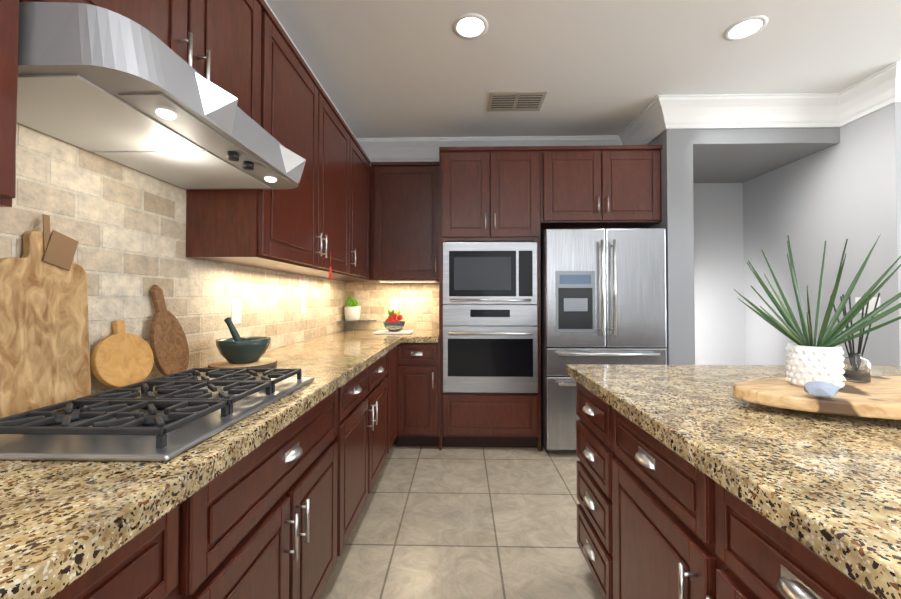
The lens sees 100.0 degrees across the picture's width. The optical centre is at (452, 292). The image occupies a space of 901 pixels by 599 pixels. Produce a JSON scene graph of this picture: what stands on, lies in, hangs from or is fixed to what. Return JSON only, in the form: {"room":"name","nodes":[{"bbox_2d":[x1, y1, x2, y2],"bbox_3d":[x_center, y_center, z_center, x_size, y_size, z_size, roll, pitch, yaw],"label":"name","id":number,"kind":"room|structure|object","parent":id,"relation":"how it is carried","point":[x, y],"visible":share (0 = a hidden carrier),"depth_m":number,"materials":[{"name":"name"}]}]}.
{"room":"kitchen","nodes":[
{"label":"kitchen","id":0,"kind":"room"},
{"bbox_2d":[320,436,603,598],"bbox_3d":[2.523,1.273,0.495,7.880,0.100,7.300,0,-1,1],"label":"floor","id":1,"kind":"structure","parent":0,"point":[468,523],"depth_m":1.97,"materials":[{"name":"tile"}]},
{"bbox_2d":[50,474,221,598],"bbox_3d":[-0.813,0.785,0.215,0.617,0.864,1.113,0,-1,1],"label":"base cabinet","id":2,"kind":"object","parent":1,"relation":"on","point":[179,555],"depth_m":0.66,"materials":[{"name":"brown wood"}]},
{"bbox_2d":[0,330,438,598],"bbox_3d":[-0.623,0.347,1.422,0.944,0.048,4.498,0,-1,1],"label":"countertop","id":3,"kind":"structure","parent":2,"relation":"on","point":[64,524],"depth_m":0.62,"materials":[{"name":"stone"}]},
{"bbox_2d":[0,214,90,417],"bbox_3d":[-1.073,0.054,0.995,0.044,0.520,0.215,0,-1,1],"label":"cutting board","id":4,"kind":"object","parent":3,"relation":"on","point":[44,345],"visible":0.92,"depth_m":0.98,"materials":[{"name":"brown wood"}]},
{"bbox_2d":[90,320,153,387],"bbox_3d":[-1.057,0.196,1.213,0.061,0.214,0.208,0,-1,1],"label":"round cutting board","id":5,"kind":"object","parent":3,"relation":"on","point":[120,357],"visible":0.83,"depth_m":1.20,"materials":[{"name":"brown wood"}]},
{"bbox_2d":[0,368,313,460],"bbox_3d":[-0.748,0.292,1.047,0.465,0.049,0.700,0,-1,1],"label":"cooktop","id":6,"kind":"object","parent":3,"relation":"in","point":[168,417],"visible":1,"depth_m":0.84,"materials":[{"name":"silver metal"}]},
{"bbox_2d":[150,285,188,375],"bbox_3d":[-1.050,0.145,1.398,0.065,0.347,0.160,0,-1,1],"label":"paddle cutting board","id":7,"kind":"object","parent":3,"relation":"on","point":[169,345],"visible":0.83,"depth_m":1.37,"materials":[{"name":"brown wood"}]},
{"bbox_2d":[208,358,276,373],"bbox_3d":[-0.887,0.310,1.605,0.256,0.030,0.256,0,-1,1],"label":"trivet","id":8,"kind":"object","parent":3,"relation":"on","point":[266,363],"visible":0.6,"depth_m":1.55,"materials":[{"name":"brown wood"}]},
{"bbox_2d":[215,317,270,363],"bbox_3d":[-0.887,0.198,1.607,0.206,0.191,0.206,0,-1,1],"label":"mortar","id":9,"kind":"object","parent":8,"relation":"on","point":[235,348],"visible":1,"depth_m":1.55,"materials":[{"name":"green stone"}]},
{"bbox_2d":[373,330,413,333],"bbox_3d":[-0.517,0.347,3.341,0.320,0.012,0.260,0,-1,1],"label":"board","id":10,"kind":"object","parent":3,"relation":"on","point":[397,332],"visible":0.94,"depth_m":3.22,"materials":[{"name":"white plastic"}]},
{"bbox_2d":[383,309,405,331],"bbox_3d":[-0.517,0.243,3.343,0.200,0.194,0.200,0,-1,1],"label":"fruit bowl","id":11,"kind":"object","parent":10,"relation":"on","point":[392,323],"visible":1,"depth_m":3.30,"materials":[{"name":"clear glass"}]},
{"bbox_2d":[222,380,349,598],"bbox_3d":[-0.792,0.800,1.139,0.617,0.864,1.023,0,-1,1],"label":"base cabinet","id":12,"kind":"object","parent":1,"relation":"on","point":[275,516],"depth_m":1.13,"materials":[{"name":"brown wood"}]},
{"bbox_2d":[350,348,393,533],"bbox_3d":[-0.769,0.815,2.104,0.617,0.864,1.192,0,-1,1],"label":"base cabinet","id":13,"kind":"object","parent":1,"relation":"on","point":[371,390],"depth_m":2.10,"materials":[{"name":"brown wood"}]},
{"bbox_2d":[394,346,396,439],"bbox_3d":[-0.754,0.827,2.792,0.617,0.864,0.468,0,-1,1],"label":"base cabinet","id":14,"kind":"object","parent":1,"relation":"on","point":[395,349],"depth_m":2.92,"materials":[{"name":"brown wood"}]},
{"bbox_2d":[397,342,438,446],"bbox_3d":[-0.280,0.835,3.318,0.350,0.864,0.674,0,-1,1],"label":"base cabinet","id":15,"kind":"object","parent":1,"relation":"on","point":[417,394],"visible":0.94,"depth_m":3.02,"materials":[{"name":"brown wood"}]},
{"bbox_2d":[439,146,540,450],"bbox_3d":[0.304,0.049,3.317,0.815,2.440,0.674,0,-1,1],"label":"tall cabinet","id":16,"kind":"object","parent":1,"relation":"on","point":[489,194],"visible":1,"depth_m":3.03,"materials":[{"name":"brown wood"}]},
{"bbox_2d":[443,242,537,392],"bbox_3d":[0.303,0.195,3.266,0.755,1.210,0.657,0,-1,1],"label":"wall oven","id":17,"kind":"object","parent":16,"relation":"in","point":[490,319],"visible":0.96,"depth_m":3.00,"materials":[{"name":"silver metal"}]},
{"bbox_2d":[540,228,666,452],"bbox_3d":[1.180,0.390,3.211,0.910,1.755,0.781,0,-1,1],"label":"refrigerator","id":18,"kind":"object","parent":1,"relation":"on","point":[603,296],"visible":0.73,"depth_m":2.88,"materials":[{"name":"silver metal"}]},
{"bbox_2d":[576,382,877,598],"bbox_3d":[1.389,0.787,0.391,1.810,0.864,2.624,0,-1,1],"label":"base cabinet","id":19,"kind":"object","parent":1,"relation":"on","point":[657,519],"visible":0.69,"depth_m":0.94,"materials":[{"name":"brown wood"}]},
{"bbox_2d":[566,364,900,598],"bbox_3d":[1.410,0.330,0.376,1.840,0.048,2.680,0,-1,1],"label":"countertop","id":20,"kind":"structure","parent":19,"relation":"on","point":[826,487],"depth_m":0.75,"materials":[{"name":"stone"}]},
{"bbox_2d":[733,376,900,419],"bbox_3d":[1.395,0.288,1.017,1.203,0.054,0.384,0,-1,1],"label":"wooden board","id":21,"kind":"object","parent":20,"relation":"on","point":[878,397],"visible":0.9,"depth_m":0.97,"materials":[{"name":"beige wood"}]},
{"bbox_2d":[734,234,900,388],"bbox_3d":[1.081,0.049,1.040,0.567,0.425,0.336,0,-1,1],"label":"spiky plant","id":22,"kind":"object","parent":21,"relation":"on","point":[808,359],"visible":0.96,"depth_m":1.04,"materials":[{"name":"green plant"}]},
{"bbox_2d":[804,381,838,397],"bbox_3d":[0.912,0.239,0.935,0.088,0.041,0.070,0,-1,1],"label":"decorative piece","id":23,"kind":"object","parent":21,"relation":"on","point":[820,389],"visible":1,"depth_m":0.91,"materials":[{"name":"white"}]},
{"bbox_2d":[830,293,879,382],"bbox_3d":[1.203,0.130,1.132,0.127,0.267,0.068,0,-1,1],"label":"reed diffuser","id":24,"kind":"object","parent":21,"relation":"on","point":[857,367],"visible":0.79,"depth_m":1.12,"materials":[{"name":"clear glass"}]},
{"bbox_2d":[266,0,900,137],"bbox_3d":[2.523,-1.566,0.541,7.880,0.100,7.300,0,-1,1],"label":"ceiling","id":25,"kind":"structure","parent":0,"point":[396,68],"depth_m":2.37,"materials":[{"name":"white paint"}]},
{"bbox_2d":[264,0,355,138],"bbox_3d":[-1.057,-1.419,0.341,0.130,0.200,6.739,0,-1,1],"label":"crown molding","id":26,"kind":"structure","parent":25,"relation":"attached to","point":[264,0],"depth_m":2.39,"materials":[{"name":"white"}]},
{"bbox_2d":[453,13,487,39],"bbox_3d":[0.099,-1.487,2.117,0.200,0.006,0.200,0,-1,1],"label":"recessed light","id":27,"kind":"object","parent":25,"relation":"in","point":[469,26],"visible":1,"depth_m":2.11,"materials":[{"name":"white"}]},
{"bbox_2d":[487,91,546,111],"bbox_3d":[0.487,-1.471,2.918,0.420,0.012,0.280,0,-1,1],"label":"ceiling vent","id":28,"kind":"object","parent":25,"relation":"in","point":[518,101],"visible":1,"depth_m":2.90,"materials":[{"name":"beige metal"}]},
{"bbox_2d":[724,15,767,40],"bbox_3d":[1.650,-1.487,2.131,0.200,0.006,0.200,0,-1,1],"label":"recessed light","id":29,"kind":"object","parent":25,"relation":"in","point":[745,28],"visible":1,"depth_m":2.12,"materials":[{"name":"white"}]},
{"bbox_2d":[647,129,694,364],"bbox_3d":[1.782,-0.097,3.531,0.200,2.740,1.210,0,-1,1],"label":"wall","id":30,"kind":"structure","parent":0,"point":[677,213],"depth_m":2.93,"materials":[{"name":"grey paint"}]},
{"bbox_2d":[356,135,615,161],"bbox_3d":[0.394,-1.365,3.613,2.578,0.200,0.130,0,-1,1],"label":"crown molding","id":31,"kind":"structure","parent":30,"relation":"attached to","point":[406,149],"depth_m":3.59,"materials":[{"name":"white paint"}]},
{"bbox_2d":[616,106,661,144],"bbox_3d":[1.610,-1.371,3.240,0.130,0.200,0.540,0,-1,1],"label":"crown molding","id":32,"kind":"structure","parent":30,"relation":"attached to","point":[637,133],"depth_m":3.26,"materials":[{"name":"white paint"}]},
{"bbox_2d":[693,183,744,364],"bbox_3d":[2.454,-0.089,4.020,1.120,2.740,0.200,0,-1,1],"label":"wall","id":33,"kind":"structure","parent":0,"point":[719,274],"depth_m":3.92,"materials":[{"name":"grey paint"}]},
{"bbox_2d":[693,127,839,182],"bbox_3d":[2.440,-1.309,3.435,1.120,0.320,1.010,0,-1,1],"label":"wall","id":34,"kind":"structure","parent":0,"point":[732,155],"depth_m":3.05,"materials":[{"name":"grey paint"}]},
{"bbox_2d":[648,84,867,131],"bbox_3d":[2.261,-1.378,2.855,1.450,0.200,0.159,0,-1,1],"label":"crown molding","id":35,"kind":"structure","parent":34,"relation":"attached to","point":[658,115],"depth_m":2.87,"materials":[{"name":"white paint"}]},
{"bbox_2d":[743,102,900,365],"bbox_3d":[3.098,-0.101,3.316,0.200,2.740,1.580,0,-1,1],"label":"wall","id":36,"kind":"structure","parent":0,"point":[836,196],"depth_m":2.98,"materials":[{"name":"grey paint"}]},
{"bbox_2d":[855,297,880,313],"bbox_3d":[2.979,0.089,2.715,0.009,0.115,0.165,0,-1,1],"label":"light switch","id":37,"kind":"object","parent":36,"relation":"attached to","point":[872,302],"visible":0.38,"depth_m":2.68,"materials":[{"name":"white plastic"}]},
{"bbox_2d":[868,61,900,107],"bbox_3d":[4.677,-1.384,2.444,3.661,0.200,0.131,0,-1,1],"label":"crown molding","id":38,"kind":"structure","parent":36,"relation":"attached to","point":[884,86],"depth_m":2.55,"materials":[{"name":"white"}]},
{"bbox_3d":[0.322,-0.094,3.759,2.730,2.740,0.200,0,-1,1],"label":"wall","id":39,"kind":"structure","parent":0,"visible":0},
{"bbox_2d":[346,281,438,329],"bbox_3d":[-0.566,0.114,3.672,0.942,0.489,0.008,0,-1,1],"label":"backsplash","id":40,"kind":"structure","parent":39,"relation":"attached to","point":[418,305],"depth_m":3.67,"materials":[{"name":"tile"}]},
{"bbox_2d":[391,298,397,308],"bbox_3d":[-0.565,0.105,3.663,0.075,0.115,0.009,0,-1,1],"label":"outlet","id":41,"kind":"object","parent":40,"relation":"attached to","point":[394,303],"visible":1,"depth_m":3.66,"materials":[{"name":"white plastic"}]},
{"bbox_2d":[369,161,438,280],"bbox_3d":[-0.426,-0.640,3.505,0.650,1.055,0.354,0,-1,1],"label":"upper cabinet","id":42,"kind":"object","parent":39,"relation":"attached to","point":[404,224],"visible":0.81,"depth_m":3.37,"materials":[{"name":"brown wood"}]},
{"bbox_2d":[378,280,436,281],"bbox_3d":[-0.414,-0.104,3.476,0.530,0.016,0.048,0,-1,1],"label":"under-cabinet light","id":43,"kind":"object","parent":42,"relation":"attached to","point":[407,281],"visible":0.98,"depth_m":3.46,"materials":[{"name":"white plastic"}]},
{"bbox_2d":[540,145,661,234],"bbox_3d":[1.194,-0.866,3.312,0.961,0.610,0.674,0,-1,1],"label":"upper cabinet","id":44,"kind":"object","parent":39,"relation":"attached to","point":[603,187],"visible":0.98,"depth_m":3.02,"materials":[{"name":"brown wood"}]},
{"bbox_3d":[-1.220,-0.148,0.424,0.200,2.740,6.940,0,-1,1],"label":"wall","id":45,"kind":"structure","parent":0,"visible":0},
{"bbox_2d":[0,124,345,394],"bbox_3d":[-1.112,-0.134,0.568,0.008,0.884,6.232,0,-1,1],"label":"wall","id":46,"kind":"structure","parent":45,"relation":"attached to","point":[124,226],"depth_m":1.32,"materials":[{"name":"tile"}]},
{"bbox_2d":[0,0,83,206],"bbox_3d":[-0.958,-0.689,0.463,0.316,1.055,0.641,0,-1,1],"label":"upper cabinet","id":47,"kind":"object","parent":46,"relation":"attached to","point":[9,9],"depth_m":0.68,"materials":[{"name":"brown wood"}]},
{"bbox_2d":[84,0,267,131],"bbox_3d":[-0.943,-0.877,1.130,0.316,0.659,0.829,0,-1,1],"label":"upper cabinet","id":48,"kind":"object","parent":46,"relation":"attached to","point":[247,54],"depth_m":1.27,"materials":[{"name":"brown wood"}]},
{"bbox_2d":[231,300,240,323],"bbox_3d":[-1.073,0.096,1.878,0.009,0.115,0.075,0,-1,1],"label":"outlet","id":49,"kind":"object","parent":46,"relation":"attached to","point":[236,311],"visible":0.96,"depth_m":1.87,"materials":[{"name":"white plastic"}]},
{"bbox_2d":[186,7,355,279],"bbox_3d":[-0.920,-0.662,2.141,0.316,1.055,1.343,0,-1,1],"label":"upper cabinet","id":50,"kind":"object","parent":46,"relation":"attached to","point":[296,230],"depth_m":1.85,"materials":[{"name":"brown wood"}]},
{"bbox_2d":[17,2,305,189],"bbox_3d":[-0.826,-0.472,1.121,0.549,0.146,0.810,0,-1,1],"label":"range hood","id":51,"kind":"object","parent":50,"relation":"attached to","point":[110,85],"visible":1,"depth_m":0.89,"materials":[{"name":"silver metal"}]},
{"bbox_2d":[329,252,331,278],"bbox_3d":[-0.700,-0.156,2.163,0.022,0.158,0.022,0,-1,1],"label":"tassel","id":52,"kind":"object","parent":50,"relation":"hanging from","point":[330,273],"visible":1,"depth_m":2.16,"materials":[{"name":"red fabric"}]},
{"bbox_2d":[300,297,305,313],"bbox_3d":[-1.055,0.088,2.668,0.009,0.115,0.075,0,-1,1],"label":"outlet","id":53,"kind":"object","parent":46,"relation":"attached to","point":[303,305],"visible":1,"depth_m":2.66,"materials":[{"name":"white plastic"}]},
{"bbox_2d":[340,280,370,280],"bbox_3d":[-0.889,-0.640,3.487,0.316,1.055,0.414,0,-1,1],"label":"upper cabinet","id":54,"kind":"object","parent":46,"relation":"attached to","point":[340,280],"depth_m":3.49,"materials":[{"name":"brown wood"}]},
{"bbox_2d":[336,320,376,321],"bbox_3d":[-0.889,0.264,3.522,0.300,0.008,0.300,0,-1,1],"label":"glass corner shelf","id":55,"kind":"object","parent":46,"relation":"attached to","point":[354,320],"visible":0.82,"depth_m":3.54,"materials":[{"name":"white"}]},
{"bbox_2d":[344,296,360,319],"bbox_3d":[-0.952,0.145,3.595,0.150,0.229,0.161,0,-1,1],"label":"plant","id":56,"kind":"object","parent":55,"relation":"on","point":[352,309],"visible":1,"depth_m":3.54,"materials":[{"name":"green plant"}]},
{"bbox_2d":[356,140,370,279],"bbox_3d":[-0.900,-0.648,3.010,0.316,1.055,0.660,0,-1,1],"label":"upper cabinet","id":57,"kind":"object","parent":46,"relation":"attached to","point":[362,161],"depth_m":3.10,"materials":[{"name":"brown wood"}]}
]}

